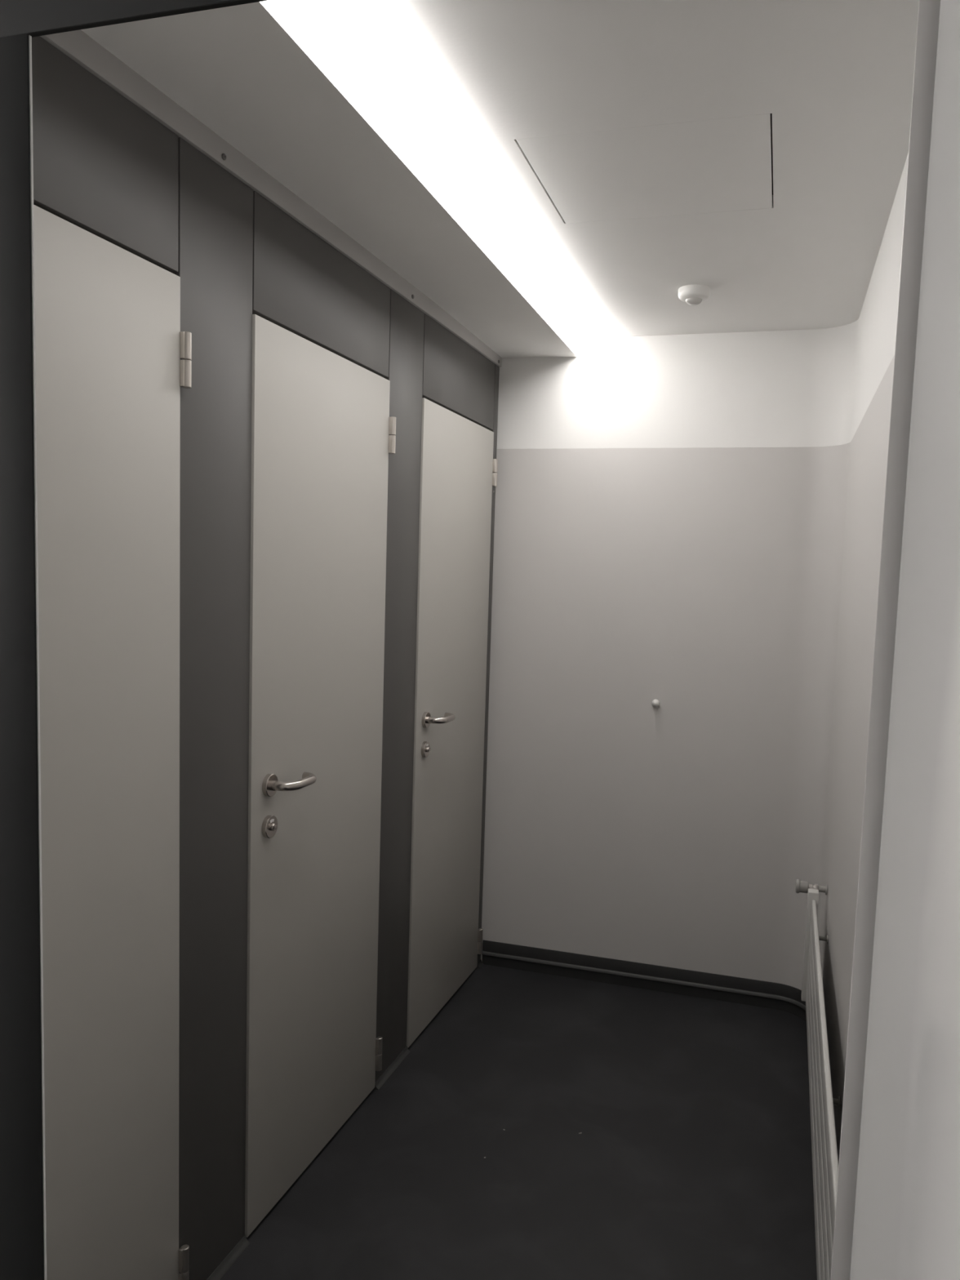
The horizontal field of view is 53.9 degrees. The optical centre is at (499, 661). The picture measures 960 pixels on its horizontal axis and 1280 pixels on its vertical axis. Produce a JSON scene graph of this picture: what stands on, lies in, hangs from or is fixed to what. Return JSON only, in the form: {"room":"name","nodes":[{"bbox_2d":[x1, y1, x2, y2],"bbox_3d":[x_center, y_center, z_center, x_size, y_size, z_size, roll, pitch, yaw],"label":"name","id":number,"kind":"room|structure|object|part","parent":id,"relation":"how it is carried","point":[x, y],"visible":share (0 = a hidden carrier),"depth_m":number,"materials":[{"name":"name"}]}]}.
{"room":"public restroom","nodes":[
{"label":"public restroom","id":0,"kind":"room"},
{"bbox_2d":[80,0,577,358],"bbox_3d":[-0.885,-1.120,2.478,1.667,0.087,2.690,3,5,16],"label":"ceiling","id":1,"kind":"structure","parent":0,"point":[255,74],"depth_m":1.86,"materials":[{"name":"white paint"}]},
{"bbox_2d":[219,964,817,1279],"bbox_3d":[-0.486,1.514,1.017,3.650,0.100,5.830,3,5,16],"label":"floor","id":2,"kind":"structure","parent":0,"point":[691,1158],"depth_m":2.57,"materials":[{"name":"plastic"}]},
{"bbox_2d":[31,35,499,1279],"bbox_3d":[-0.466,0.151,2.449,0.077,2.353,2.660,4,5,17],"label":"wall","id":3,"kind":"structure","parent":2,"relation":"on","point":[104,166],"depth_m":2.00,"materials":[{"name":"laminate"}]},
{"bbox_3d":[-0.717,-0.824,1.430,0.030,0.243,0.693,4,5,17],"label":"overhead panel","id":4,"kind":"part","parent":3,"relation":"part of","materials":[{"name":"laminate"}]},
{"bbox_2d":[33,204,191,1279],"bbox_3d":[-0.715,0.349,1.534,0.106,2.090,0.710,4,5,17],"label":"door","id":5,"kind":"structure","parent":3,"relation":"in","point":[110,344],"depth_m":1.66,"materials":[{"name":"grey laminate"}]},
{"bbox_3d":[-0.607,0.188,1.977,0.030,2.350,0.247,4,5,17],"label":"post panel","id":6,"kind":"part","parent":3,"relation":"part of","materials":[{"name":"laminate"}]},
{"bbox_3d":[-0.624,1.353,2.078,0.014,0.018,0.246,4,5,17],"label":"coved skirting","id":7,"kind":"part","parent":3,"relation":"part of","materials":[{"name":"plastic"}]},
{"bbox_2d":[40,29,502,366],"bbox_3d":[-0.405,-1.049,2.334,0.030,0.059,2.657,4,5,17],"label":"trim","id":8,"kind":"structure","parent":3,"relation":"attached to","point":[77,45],"depth_m":1.90,"materials":[{"name":"metal"}]},
{"bbox_2d":[244,314,395,1237],"bbox_3d":[-0.428,0.275,2.434,0.106,2.090,0.710,4,5,17],"label":"door","id":9,"kind":"structure","parent":3,"relation":"in","point":[322,424],"depth_m":2.36,"materials":[{"name":"grey laminate"}]},
{"bbox_3d":[-0.519,0.382,2.172,0.012,0.017,0.017,4,5,17],"label":"emergency knob","id":10,"kind":"part","parent":9,"relation":"part of","materials":[{"name":"metal"}]},
{"bbox_3d":[-0.475,0.282,2.211,0.062,0.023,0.140,4,5,17],"label":"lever handle","id":11,"kind":"part","parent":9,"relation":"part of","materials":[{"name":"metal"}]},
{"bbox_3d":[-0.429,-0.897,2.331,0.030,0.243,0.692,4,5,17],"label":"overhead panel","id":12,"kind":"part","parent":3,"relation":"part of","materials":[{"name":"laminate"}]},
{"bbox_3d":[-0.337,1.280,2.977,0.014,0.018,0.245,4,5,17],"label":"coved skirting","id":13,"kind":"part","parent":3,"relation":"part of","materials":[{"name":"plastic"}]},
{"bbox_3d":[-0.320,0.115,2.877,0.030,2.350,0.246,4,5,17],"label":"post panel","id":14,"kind":"part","parent":3,"relation":"part of","materials":[{"name":"laminate"}]},
{"bbox_2d":[406,397,497,1047],"bbox_3d":[-0.141,0.202,3.334,0.106,2.090,0.710,4,5,17],"label":"door","id":15,"kind":"structure","parent":3,"relation":"in","point":[458,464],"depth_m":3.27,"materials":[{"name":"grey laminate"}]},
{"bbox_3d":[-0.231,0.287,3.070,0.012,0.017,0.017,4,5,17],"label":"emergency knob","id":16,"kind":"part","parent":15,"relation":"part of","materials":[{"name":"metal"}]},
{"bbox_3d":[-0.187,0.188,3.109,0.062,0.023,0.140,4,5,17],"label":"lever handle","id":17,"kind":"part","parent":15,"relation":"part of","materials":[{"name":"metal"}]},
{"bbox_3d":[-0.141,-0.970,3.232,0.030,0.243,0.696,4,5,17],"label":"overhead panel","id":18,"kind":"part","parent":3,"relation":"part of","materials":[{"name":"laminate"}]},
{"bbox_3d":[-0.079,1.214,3.786,0.014,0.018,0.048,4,5,17],"label":"coved skirting","id":19,"kind":"part","parent":3,"relation":"part of","materials":[{"name":"plastic"}]},
{"bbox_3d":[-0.062,0.049,3.686,0.030,2.350,0.049,4,5,17],"label":"post panel","id":20,"kind":"part","parent":3,"relation":"part of","materials":[{"name":"laminate"}]},
{"bbox_2d":[372,0,919,337],"bbox_3d":[-0.411,-0.995,0.762,3.650,0.050,5.780,3,5,16],"label":"ceiling","id":21,"kind":"structure","parent":0,"point":[834,77],"depth_m":1.79,"materials":[{"name":"white paint"}]},
{"bbox_2d":[284,0,607,348],"bbox_3d":[0.020,-1.086,2.392,0.106,0.039,2.290,3,5,16],"label":"recessed light","id":22,"kind":"object","parent":21,"relation":"in","point":[356,33],"visible":1,"depth_m":1.85,"materials":[{"name":"white plastic"}]},
{"bbox_2d":[515,113,772,223],"bbox_3d":[0.338,-1.081,2.075,0.498,0.030,0.468,3,5,16],"label":"access panel","id":23,"kind":"object","parent":21,"relation":"attached to","point":[718,165],"visible":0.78,"depth_m":2.04,"materials":[{"name":"white paint"}]},
{"bbox_2d":[678,284,711,305],"bbox_3d":[0.591,-1.108,2.873,0.097,0.046,0.097,3,5,16],"label":"sensor","id":24,"kind":"object","parent":21,"relation":"attached to","point":[695,294],"visible":1,"depth_m":2.84,"materials":[{"name":"white plastic"}]},
{"bbox_2d":[480,317,859,990],"bbox_3d":[-0.049,-0.074,3.692,2.809,2.600,0.260,3,5,16],"label":"wall","id":25,"kind":"structure","parent":0,"point":[670,510],"depth_m":3.51,"materials":[{"name":"white paint"}]},
{"bbox_2d":[481,939,806,1022],"bbox_3d":[0.160,1.312,2.362,1.265,0.098,2.660,3,5,16],"label":"baseboard","id":26,"kind":"structure","parent":25,"relation":"attached to","point":[785,997],"depth_m":3.62,"materials":[{"name":"plastic"}]},
{"bbox_2d":[651,699,659,707],"bbox_3d":[0.581,0.157,3.521,0.030,0.030,0.025,3,5,16],"label":"buffer","id":27,"kind":"object","parent":25,"relation":"attached to","point":[655,703],"visible":1,"depth_m":3.51,"materials":[{"name":"white plastic"}]},
{"bbox_2d":[818,152,908,1163],"bbox_3d":[0.836,0.114,1.958,0.120,2.600,2.580,3,5,16],"label":"wall","id":28,"kind":"structure","parent":0,"point":[877,322],"depth_m":2.41,"materials":[{"name":"white paint"}]},
{"bbox_2d":[795,879,839,1279],"bbox_3d":[0.739,0.953,2.188,0.109,0.370,1.802,3,5,17],"label":"radiator","id":29,"kind":"object","parent":28,"relation":"attached to","point":[824,1141],"visible":1,"depth_m":2.04,"materials":[{"name":"white metal"}]},
{"bbox_3d":[-0.409,0.161,1.005,3.650,2.600,0.056,3,5,16],"label":"wall","id":30,"kind":"structure","parent":0,"visible":0},
{"bbox_2d":[0,0,940,1279],"bbox_3d":[-0.105,0.402,0.935,0.944,2.153,0.064,3,5,16],"label":"door frame","id":31,"kind":"structure","parent":30,"relation":"attached to","point":[23,1230],"depth_m":0.95,"materials":[{"name":"grey paint"}]},
{"bbox_2d":[849,0,959,1279],"bbox_3d":[0.162,0.490,0.382,0.102,2.080,0.826,3,5,16],"label":"door frame","id":32,"kind":"structure","parent":30,"relation":"in","point":[907,1215],"depth_m":0.57,"materials":[{"name":"white paint"}]}
]}

